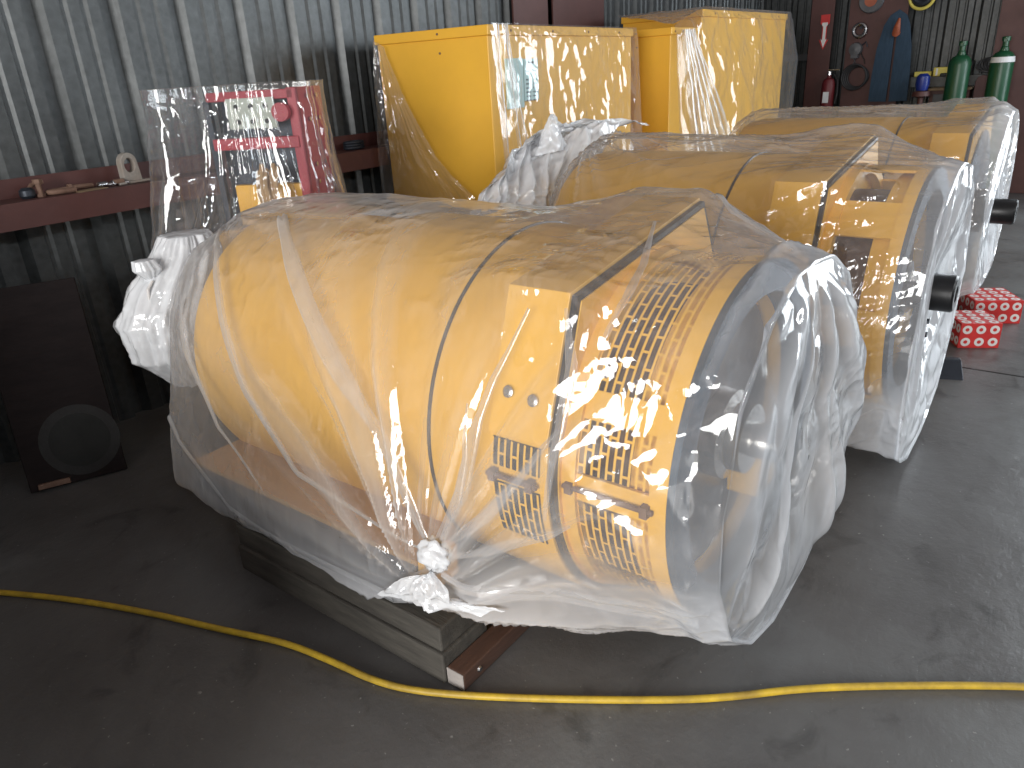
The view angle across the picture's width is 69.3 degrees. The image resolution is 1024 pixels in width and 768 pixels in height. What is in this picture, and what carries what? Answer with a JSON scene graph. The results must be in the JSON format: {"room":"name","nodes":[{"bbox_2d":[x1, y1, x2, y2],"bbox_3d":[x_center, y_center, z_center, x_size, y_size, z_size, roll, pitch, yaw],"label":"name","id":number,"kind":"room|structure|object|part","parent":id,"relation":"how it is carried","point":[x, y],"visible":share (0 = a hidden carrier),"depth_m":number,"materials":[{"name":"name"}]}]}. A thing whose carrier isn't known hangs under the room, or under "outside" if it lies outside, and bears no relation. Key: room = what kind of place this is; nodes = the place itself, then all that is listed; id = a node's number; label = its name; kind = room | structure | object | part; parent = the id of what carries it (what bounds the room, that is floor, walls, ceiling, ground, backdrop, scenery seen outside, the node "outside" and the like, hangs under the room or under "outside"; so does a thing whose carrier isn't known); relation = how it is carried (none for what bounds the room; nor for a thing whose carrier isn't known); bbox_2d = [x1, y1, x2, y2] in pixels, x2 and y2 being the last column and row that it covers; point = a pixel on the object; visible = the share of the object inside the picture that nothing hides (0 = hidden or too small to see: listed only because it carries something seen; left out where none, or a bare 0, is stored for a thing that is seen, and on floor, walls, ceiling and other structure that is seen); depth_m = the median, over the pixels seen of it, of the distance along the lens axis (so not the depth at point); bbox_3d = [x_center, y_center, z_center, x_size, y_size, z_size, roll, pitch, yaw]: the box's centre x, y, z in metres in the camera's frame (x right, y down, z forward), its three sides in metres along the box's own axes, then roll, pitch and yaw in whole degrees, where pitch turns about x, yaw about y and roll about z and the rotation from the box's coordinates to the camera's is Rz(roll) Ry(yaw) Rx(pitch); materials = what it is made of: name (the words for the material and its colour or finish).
{"room":"industrial workshop","nodes":[
{"label":"industrial workshop","id":0,"kind":"room"},
{"bbox_2d":[0,0,764,463],"bbox_3d":[-2.270,-2.116,3.149,0.049,5.000,19.067,14,28,35],"label":"wall","id":1,"kind":"structure","parent":0,"point":[73,73],"depth_m":3.93,"materials":[{"name":"grey metal"}]},
{"bbox_2d":[0,130,390,232],"bbox_3d":[-4.203,0.302,0.984,0.205,0.200,12.150,14,28,35],"label":"steel beam","id":2,"kind":"structure","parent":1,"relation":"attached to","point":[16,213],"depth_m":3.69,"materials":[{"name":"brown metal"}]},
{"bbox_2d":[18,187,36,198],"bbox_3d":[-2.196,-0.865,3.357,0.068,0.048,0.068,14,28,35],"label":"lump","id":3,"kind":"object","parent":2,"relation":"on","point":[28,192],"visible":1,"depth_m":3.33,"materials":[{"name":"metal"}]},
{"bbox_2d":[27,180,43,187],"bbox_3d":[-2.206,-0.903,3.413,0.027,0.067,0.100,10,26,29],"label":"rod","id":4,"kind":"object","parent":2,"relation":"on","point":[31,185],"visible":0.33,"depth_m":3.40,"materials":[{"name":"brown metal"}]},
{"bbox_2d":[32,179,45,196],"bbox_3d":[-2.158,-0.894,3.382,0.040,0.078,0.035,14,28,35],"label":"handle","id":5,"kind":"object","parent":2,"relation":"on","point":[37,182],"visible":1,"depth_m":3.38,"materials":[{"name":"brown wood"}]},
{"bbox_2d":[45,186,76,194],"bbox_3d":[-2.110,-0.900,3.455,0.088,0.023,0.122,14,28,35],"label":"handle","id":6,"kind":"object","parent":2,"relation":"on","point":[61,190],"visible":1,"depth_m":3.43,"materials":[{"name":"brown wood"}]},
{"bbox_2d":[66,183,93,188],"bbox_3d":[-2.070,-0.950,3.555,0.036,0.031,0.116,14,28,35],"label":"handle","id":7,"kind":"object","parent":2,"relation":"on","point":[86,185],"visible":0.65,"depth_m":3.55,"materials":[{"name":"brown wood"}]},
{"bbox_2d":[77,187,108,191],"bbox_3d":[-2.010,-0.927,3.534,0.070,0.003,0.140,9,26,27],"label":"scrap","id":8,"kind":"object","parent":2,"relation":"on","point":[96,188],"visible":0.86,"depth_m":3.52,"materials":[{"name":"brown metal"}]},
{"bbox_2d":[96,181,116,187],"bbox_3d":[-1.971,-0.972,3.602,0.039,0.026,0.092,14,28,35],"label":"chrome fitting","id":9,"kind":"object","parent":2,"relation":"on","point":[104,183],"visible":1,"depth_m":3.59,"materials":[{"name":"silver metal"}]},
{"bbox_2d":[109,180,129,185],"bbox_3d":[-1.931,-0.994,3.649,0.039,0.026,0.092,14,28,35],"label":"chrome fitting","id":10,"kind":"object","parent":2,"relation":"on","point":[111,181],"visible":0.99,"depth_m":3.63,"materials":[{"name":"silver metal"}]},
{"bbox_2d":[113,153,149,184],"bbox_3d":[-1.919,-1.074,3.686,0.070,0.145,0.190,9,26,28],"label":"lifting lug","id":11,"kind":"object","parent":2,"relation":"on","point":[134,175],"visible":0.94,"depth_m":3.68,"materials":[{"name":"beige metal"}]},
{"bbox_3d":[-1.910,-1.016,3.720,0.070,0.012,0.170,9,26,28],"label":"foot plate","id":12,"kind":"part","parent":11,"relation":"part of","materials":[{"name":"beige metal"}]},
{"bbox_2d":[343,140,364,149],"bbox_3d":[-1.020,-1.542,4.779,0.100,0.052,0.160,14,28,35],"label":"strap","id":13,"kind":"object","parent":2,"relation":"on","point":[353,144],"visible":1,"depth_m":4.73,"materials":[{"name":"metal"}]},
{"bbox_2d":[0,193,1023,767],"bbox_3d":[3.896,1.070,1.411,15.000,0.200,22.000,14,28,35],"label":"floor","id":14,"kind":"structure","parent":0,"point":[917,573],"depth_m":2.30,"materials":[{"name":"concrete"}]},
{"bbox_2d":[0,277,126,492],"bbox_3d":[-2.085,0.006,3.374,0.410,0.897,0.260,-15,25,-25],"label":"speaker","id":15,"kind":"object","parent":14,"relation":"on","point":[65,430],"visible":1,"depth_m":3.37,"materials":[{"name":"black wood"}]},
{"bbox_2d":[202,85,334,250],"bbox_3d":[-1.139,-0.593,3.706,0.520,1.640,0.491,0,23,9],"label":"control panel","id":16,"kind":"object","parent":14,"relation":"on","point":[264,132],"visible":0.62,"depth_m":3.46,"materials":[{"name":"red paint"}]},
{"bbox_3d":[-1.378,-1.022,3.494,0.030,0.580,0.030,0,23,9],"label":"post","id":17,"kind":"part","parent":16,"relation":"part of","materials":[{"name":"metal"}]},
{"bbox_2d":[113,79,346,387],"bbox_3d":[-1.251,-0.726,3.395,0.605,1.199,1.347,11,27,31],"label":"plastic wrap","id":18,"kind":"object","parent":16,"relation":"on","point":[142,325],"visible":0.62,"depth_m":3.02,"materials":[{"name":"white plastic"}]},
{"bbox_3d":[-1.177,-1.224,3.351,0.230,0.130,0.012,0,23,9],"label":"insulator plate","id":19,"kind":"part","parent":16,"relation":"part of","materials":[{"name":"white plastic"}]},
{"bbox_3d":[-1.161,-1.069,3.549,0.420,0.600,0.030,0,23,9],"label":"panel","id":20,"kind":"part","parent":16,"relation":"part of","materials":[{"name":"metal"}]},
{"bbox_3d":[-1.148,-0.870,3.577,0.340,0.190,0.050,0,23,9],"label":"yellow panel","id":21,"kind":"part","parent":16,"relation":"part of","materials":[{"name":"paint"}]},
{"bbox_3d":[-0.946,-1.087,3.534,0.050,0.620,0.280,0,23,9],"label":"post","id":22,"kind":"part","parent":16,"relation":"part of","materials":[{"name":"red metal"}]},
{"bbox_2d":[238,544,486,682],"bbox_3d":[-0.541,0.703,2.526,1.015,0.105,0.205,14,28,35],"label":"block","id":23,"kind":"object","parent":14,"relation":"on","point":[427,658],"visible":0.49,"depth_m":2.36,"materials":[{"name":"grey wood"}]},
{"bbox_2d":[236,517,475,650],"bbox_3d":[-0.547,0.613,2.496,1.005,0.084,0.195,14,28,35],"label":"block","id":24,"kind":"object","parent":23,"relation":"on","point":[439,629],"visible":0.46,"depth_m":2.28,"materials":[{"name":"grey wood"}]},
{"bbox_2d":[246,509,469,596],"bbox_3d":[-0.554,0.538,2.508,0.950,0.043,0.155,14,28,35],"label":"block","id":25,"kind":"object","parent":24,"relation":"on","point":[463,582],"visible":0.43,"depth_m":2.47,"materials":[{"name":"grey wood"}]},
{"bbox_2d":[374,24,632,220],"bbox_3d":[0.092,-1.570,5.509,0.856,1.900,2.025,11,27,31],"label":"tall cabinet","id":26,"kind":"object","parent":14,"relation":"on","point":[448,125],"visible":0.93,"depth_m":4.62,"materials":[{"name":"yellow metal"}]},
{"bbox_2d":[373,23,625,220],"bbox_3d":[0.179,-1.762,5.298,0.970,1.406,2.206,14,28,35],"label":"plastic sheet","id":27,"kind":"object","parent":26,"relation":"on","point":[498,23],"visible":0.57,"depth_m":4.33,"materials":[{"name":"clear plastic"}]},
{"bbox_3d":[0.040,-2.420,5.154,0.850,0.055,2.020,11,27,31],"label":"lid","id":28,"kind":"part","parent":26,"relation":"part of","materials":[{"name":"yellow paint"}]},
{"bbox_2d":[447,572,566,690],"bbox_3d":[0.055,0.737,2.414,0.070,0.060,0.722,14,28,35],"label":"wooden bar","id":29,"kind":"object","parent":14,"relation":"on","point":[481,654],"visible":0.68,"depth_m":2.22,"materials":[{"name":"brown wood"}]},
{"bbox_2d":[0,590,1023,703],"bbox_3d":[-0.083,0.840,2.241,4.384,0.021,0.291,1,23,10],"label":"air hose","id":30,"kind":"object","parent":14,"relation":"on","point":[336,663],"visible":1,"depth_m":2.09,"materials":[{"name":"yellow rubber"}]},
{"bbox_2d":[511,0,547,25],"bbox_3d":[0.109,-3.412,5.877,0.065,5.000,0.480,14,28,35],"label":"steel column","id":31,"kind":"structure","parent":14,"relation":"on","point":[524,12],"depth_m":6.01,"materials":[{"name":"brown metal"}]},
{"bbox_2d":[551,0,603,27],"bbox_3d":[0.541,-3.650,6.380,0.085,5.000,0.830,14,28,35],"label":"steel column","id":32,"kind":"structure","parent":14,"relation":"on","point":[568,13],"depth_m":6.50,"materials":[{"name":"brown metal"}]},
{"bbox_2d":[621,9,787,151],"bbox_3d":[1.820,-2.550,7.402,0.785,2.040,2.725,14,28,35],"label":"tall cabinet","id":33,"kind":"object","parent":14,"relation":"on","point":[661,84],"visible":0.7,"depth_m":6.54,"materials":[{"name":"yellow metal"}]},
{"bbox_3d":[1.140,-2.965,6.287,0.740,0.055,0.570,14,28,35],"label":"lid","id":34,"kind":"part","parent":33,"relation":"part of","materials":[{"name":"yellow paint"}]},
{"bbox_3d":[1.938,-3.563,7.229,0.780,0.055,2.140,14,28,35],"label":"lid","id":35,"kind":"part","parent":33,"relation":"part of","materials":[{"name":"yellow paint"}]},
{"bbox_2d":[622,6,789,151],"bbox_3d":[1.902,-2.885,7.251,1.039,1.366,2.874,14,28,35],"label":"plastic sheet","id":36,"kind":"object","parent":33,"relation":"on","point":[705,7],"visible":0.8,"depth_m":6.33,"materials":[{"name":"clear plastic"}]},
{"bbox_2d":[622,6,788,21],"bbox_3d":[1.772,-3.448,7.029,0.830,0.144,2.768,14,28,35],"label":"drape","id":37,"kind":"object","parent":36,"relation":"hanging from","point":[706,7],"depth_m":6.56,"materials":[{"name":"clear plastic"}]},
{"bbox_2d":[802,0,835,117],"bbox_3d":[3.965,-5.066,9.241,0.280,5.000,0.330,14,28,35],"label":"steel column","id":38,"kind":"structure","parent":14,"relation":"on","point":[818,59],"depth_m":9.47,"materials":[{"name":"brown metal"}]},
{"bbox_2d":[819,14,830,48],"bbox_3d":[3.924,-4.420,9.314,0.120,0.400,0.009,14,28,35],"label":"arrow sign","id":39,"kind":"object","parent":38,"relation":"attached to","point":[825,19],"visible":1,"depth_m":9.29,"materials":[{"name":"white paint"}]},
{"bbox_2d":[819,69,839,113],"bbox_3d":[4.044,-3.719,9.429,0.210,0.527,0.162,14,28,35],"label":"fire extinguisher","id":40,"kind":"object","parent":38,"relation":"attached to","point":[828,85],"visible":1,"depth_m":9.39,"materials":[{"name":"red metal"}]},
{"bbox_3d":[4.026,-3.693,9.457,0.160,0.460,0.160,14,28,35],"label":"tank","id":41,"kind":"part","parent":40,"relation":"part of","materials":[{"name":"red metal"}]},
{"bbox_2d":[838,0,908,117],"bbox_3d":[4.483,-4.940,8.868,0.660,5.000,0.330,14,28,35],"label":"steel column","id":42,"kind":"structure","parent":14,"relation":"on","point":[875,22],"depth_m":9.16,"materials":[{"name":"brown metal"}]},
{"bbox_2d":[849,22,867,63],"bbox_3d":[4.259,-4.166,9.100,0.217,0.503,0.128,14,28,35],"label":"chain hoist","id":43,"kind":"object","parent":42,"relation":"hanging from","point":[856,48],"visible":1,"depth_m":9.07,"materials":[{"name":"silver metal"}]},
{"bbox_2d":[841,63,868,90],"bbox_3d":[4.277,-3.825,9.232,0.318,0.312,0.150,14,28,35],"label":"cable coil","id":44,"kind":"object","parent":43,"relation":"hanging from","point":[845,82],"visible":1,"depth_m":9.22,"materials":[{"name":"black rubber"}]},
{"bbox_2d":[859,0,883,12],"bbox_3d":[4.307,-4.597,8.879,0.280,0.278,0.070,14,28,35],"label":"pulley block","id":45,"kind":"object","parent":42,"relation":"attached to","point":[867,6],"visible":1,"depth_m":8.88,"materials":[{"name":"orange paint"}]},
{"bbox_2d":[868,9,911,101],"bbox_3d":[4.572,-3.936,8.908,0.435,1.016,0.140,14,28,35],"label":"sling","id":46,"kind":"object","parent":42,"relation":"hanging from","point":[898,26],"visible":1,"depth_m":8.93,"materials":[{"name":"blue fabric"}]},
{"bbox_2d":[908,0,934,10],"bbox_3d":[4.747,-4.454,8.579,0.296,0.237,0.070,14,28,35],"label":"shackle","id":47,"kind":"object","parent":42,"relation":"hanging from","point":[912,3],"visible":1,"depth_m":8.59,"materials":[{"name":"metal"}]},
{"bbox_2d":[911,73,929,116],"bbox_3d":[4.766,-2.936,8.769,0.200,1.360,0.200,14,28,35],"label":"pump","id":48,"kind":"object","parent":14,"relation":"on","point":[922,83],"visible":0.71,"depth_m":8.52,"materials":[{"name":"blue metal"}]},
{"bbox_2d":[926,86,974,116],"bbox_3d":[5.233,-2.963,8.990,0.440,1.185,0.340,14,28,35],"label":"rack","id":49,"kind":"object","parent":14,"relation":"on","point":[936,93],"visible":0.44,"depth_m":8.76,"materials":[{"name":"brown metal"}]},
{"bbox_3d":[5.118,-3.238,8.737,0.320,0.100,0.015,14,28,35],"label":"drawer","id":50,"kind":"part","parent":49,"relation":"part of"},
{"bbox_3d":[5.111,-3.348,8.691,0.320,0.100,0.015,14,28,35],"label":"drawer","id":51,"kind":"part","parent":49,"relation":"part of","materials":[{"name":"grey metal"}]},
{"bbox_2d":[939,357,962,379],"bbox_3d":[2.379,-0.113,4.078,0.140,0.075,0.286,4,24,17],"label":"wedge","id":52,"kind":"object","parent":14,"relation":"on","point":[952,366],"visible":0.52,"depth_m":4.00,"materials":[{"name":"rubber"}]},
{"bbox_2d":[940,41,971,116],"bbox_3d":[5.058,-3.035,8.548,0.230,1.680,0.230,14,28,35],"label":"gas cylinder","id":53,"kind":"object","parent":14,"relation":"on","point":[959,66],"visible":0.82,"depth_m":8.30,"materials":[{"name":"green metal"}]},
{"bbox_2d":[949,310,1002,347],"bbox_3d":[2.753,-0.332,4.445,0.221,0.151,0.261,1,23,10],"label":"carton","id":54,"kind":"object","parent":14,"relation":"on","point":[971,328],"visible":0.79,"depth_m":4.34,"materials":[{"name":"red cardboard"}]},
{"bbox_2d":[972,75,987,103],"bbox_3d":[5.446,-2.943,8.752,0.140,1.309,0.040,14,28,35],"label":"plate","id":55,"kind":"object","parent":14,"relation":"on","point":[980,83],"visible":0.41,"depth_m":8.55,"materials":[{"name":"brown paint"}]},
{"bbox_2d":[956,288,1023,323],"bbox_3d":[3.094,-0.512,4.823,0.281,0.151,0.301,1,23,10],"label":"carton","id":56,"kind":"object","parent":14,"relation":"on","point":[1006,307],"visible":0.72,"depth_m":4.69,"materials":[{"name":"red cardboard"}]},
{"bbox_2d":[962,367,1023,376],"bbox_3d":[4.488,-0.693,5.245,3.218,0.003,5.826,4,24,18],"label":"trim","id":57,"kind":"structure","parent":14,"relation":"on","point":[962,367],"depth_m":4.03,"materials":[{"name":"black metal"}]},
{"bbox_2d":[983,36,1014,188],"bbox_3d":[5.405,-2.983,8.351,0.236,1.700,0.236,14,28,35],"label":"gas cylinder","id":58,"kind":"object","parent":14,"relation":"on","point":[1002,62],"visible":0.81,"depth_m":8.12,"materials":[{"name":"green metal"}]},
{"bbox_2d":[993,0,1023,192],"bbox_3d":[5.753,-4.631,7.954,0.650,5.000,0.330,14,28,35],"label":"steel column","id":59,"kind":"structure","parent":14,"relation":"on","point":[1011,19],"depth_m":8.32,"materials":[{"name":"brown metal"}]},
{"bbox_3d":[0.539,0.093,3.606,0.700,0.269,0.180,14,28,35],"label":"block","id":60,"kind":"object","parent":14,"relation":"on","visible":0},
{"bbox_2d":[549,134,959,399],"bbox_3d":[1.127,-0.565,3.559,1.775,1.150,1.310,14,28,35],"label":"generator","id":61,"kind":"object","parent":60,"relation":"on","point":[881,230],"visible":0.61,"depth_m":3.04,"materials":[{"name":"yellow paint"}]},
{"bbox_2d":[469,114,973,462],"bbox_3d":[1.060,-0.606,3.660,2.108,1.432,1.570,7,25,23],"label":"plastic cover","id":62,"kind":"object","parent":61,"relation":"on","point":[888,425],"visible":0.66,"depth_m":3.34,"materials":[{"name":"clear plastic"}]},
{"bbox_2d":[761,134,877,382],"bbox_3d":[1.402,-0.499,3.361,0.206,1.148,1.096,14,28,35],"label":"hood","id":63,"kind":"object","parent":61,"relation":"attached to","point":[805,201],"depth_m":2.93,"materials":[{"name":"yellow metal"}]},
{"bbox_3d":[0.044,0.230,3.397,1.265,0.234,0.200,14,28,35],"label":"block","id":64,"kind":"object","parent":14,"relation":"on","visible":0},
{"bbox_2d":[194,195,811,603],"bbox_3d":[-0.090,-0.054,2.614,2.080,1.150,1.310,14,28,35],"label":"generator","id":65,"kind":"object","parent":64,"relation":"on","point":[641,472],"visible":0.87,"depth_m":2.10,"materials":[{"name":"yellow paint"}]},
{"bbox_3d":[-0.666,0.366,2.548,1.160,0.017,0.235,14,28,35],"label":"foot plate","id":66,"kind":"part","parent":65,"relation":"part of","materials":[{"name":"yellow metal"}]},
{"bbox_3d":[-0.003,0.246,1.903,0.160,0.030,0.022,14,28,35],"label":"hinge rod","id":67,"kind":"part","parent":65,"relation":"part of","materials":[{"name":"orange metal"}]},
{"bbox_3d":[0.007,0.185,1.886,0.150,0.077,0.012,14,28,35],"label":"slotted panel","id":68,"kind":"part","parent":65,"relation":"part of","materials":[{"name":"orange"}]},
{"bbox_2d":[167,187,866,645],"bbox_3d":[-0.152,-0.049,2.645,2.459,1.234,1.505,14,28,35],"label":"plastic cover","id":69,"kind":"object","parent":65,"relation":"on","point":[584,606],"visible":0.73,"depth_m":2.00,"materials":[{"name":"clear plastic"}]},
{"bbox_3d":[0.020,0.340,1.957,0.150,0.167,0.027,14,28,35],"label":"slotted panel","id":70,"kind":"part","parent":65,"relation":"part of","materials":[{"name":"orange"}]},
{"bbox_2d":[488,195,715,585],"bbox_3d":[0.350,0.052,2.296,0.206,1.148,1.096,14,28,35],"label":"hood","id":71,"kind":"object","parent":65,"relation":"attached to","point":[568,305],"depth_m":1.89,"materials":[{"name":"yellow metal"}]},
{"bbox_3d":[0.227,0.279,1.797,0.250,0.030,0.022,14,28,35],"label":"hinge rod","id":72,"kind":"part","parent":65,"relation":"part of","materials":[{"name":"orange metal"}]},
{"bbox_2d":[765,0,1001,117],"bbox_3d":[9.024,-3.951,5.873,14.111,5.000,0.049,14,28,35],"label":"wall","id":73,"kind":"structure","parent":0,"point":[937,30],"depth_m":9.13,"materials":[{"name":"grey metal"}]},
{"bbox_2d":[783,54,807,61],"bbox_3d":[3.707,-4.369,9.945,0.710,0.080,0.120,14,28,35],"label":"trim","id":74,"kind":"structure","parent":73,"relation":"attached to","point":[801,57],"depth_m":9.84,"materials":[{"name":"grey metal"}]},
{"bbox_2d":[910,74,987,86],"bbox_3d":[6.373,-3.404,8.183,3.550,0.115,0.130,14,28,35],"label":"trim","id":75,"kind":"structure","parent":73,"relation":"attached to","point":[935,81],"depth_m":8.97,"materials":[{"name":"metal"}]},
{"bbox_2d":[910,71,932,76],"bbox_3d":[4.980,-3.805,9.107,0.323,0.060,0.100,14,28,35],"label":"tool case","id":76,"kind":"object","parent":75,"relation":"on","point":[915,74],"visible":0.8,"depth_m":9.05,"materials":[{"name":"yellow plastic"}]},
{"bbox_2d":[933,67,947,75],"bbox_3d":[5.189,-3.768,8.936,0.180,0.100,0.122,14,28,35],"label":"tool case","id":77,"kind":"object","parent":75,"relation":"on","point":[937,70],"visible":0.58,"depth_m":8.90,"materials":[{"name":"yellow plastic"}]},
{"bbox_2d":[970,60,975,74],"bbox_3d":[5.424,-3.765,8.818,0.130,0.160,0.130,14,28,35],"label":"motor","id":78,"kind":"object","parent":75,"relation":"on","point":[973,61],"visible":0.2,"depth_m":8.76,"materials":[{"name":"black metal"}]},
{"bbox_2d":[976,57,990,72],"bbox_3d":[5.612,-3.732,8.661,0.318,0.178,0.103,14,28,35],"label":"coil","id":79,"kind":"object","parent":75,"relation":"on","point":[987,59],"visible":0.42,"depth_m":8.71,"materials":[{"name":"black rubber"}]},
{"bbox_3d":[1.895,-0.534,4.894,0.700,0.269,0.180,14,28,35],"label":"block","id":80,"kind":"object","parent":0,"visible":0},
{"bbox_2d":[730,103,1018,268],"bbox_3d":[2.353,-1.223,4.941,1.710,1.150,1.310,14,28,35],"label":"generator","id":81,"kind":"object","parent":80,"relation":"on","point":[968,143],"visible":0.34,"depth_m":4.48,"materials":[{"name":"yellow paint"}]},
{"bbox_2d":[722,97,1018,297],"bbox_3d":[2.291,-1.230,4.987,1.697,1.247,1.450,14,28,35],"label":"plastic cover","id":82,"kind":"object","parent":81,"relation":"on","point":[1006,116],"visible":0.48,"depth_m":4.36,"materials":[{"name":"clear plastic"}]},
{"bbox_2d":[926,103,993,185],"bbox_3d":[2.758,-1.125,4.649,0.206,1.148,1.096,14,28,35],"label":"hood","id":83,"kind":"object","parent":81,"relation":"attached to","point":[968,143],"depth_m":4.26,"materials":[{"name":"yellow metal"}]},
{"bbox_3d":[2.846,-1.080,4.596,0.025,0.940,0.940,14,28,35],"label":"plate","id":84,"kind":"part","parent":81,"relation":"part of","materials":[{"name":"metal"}]}
]}

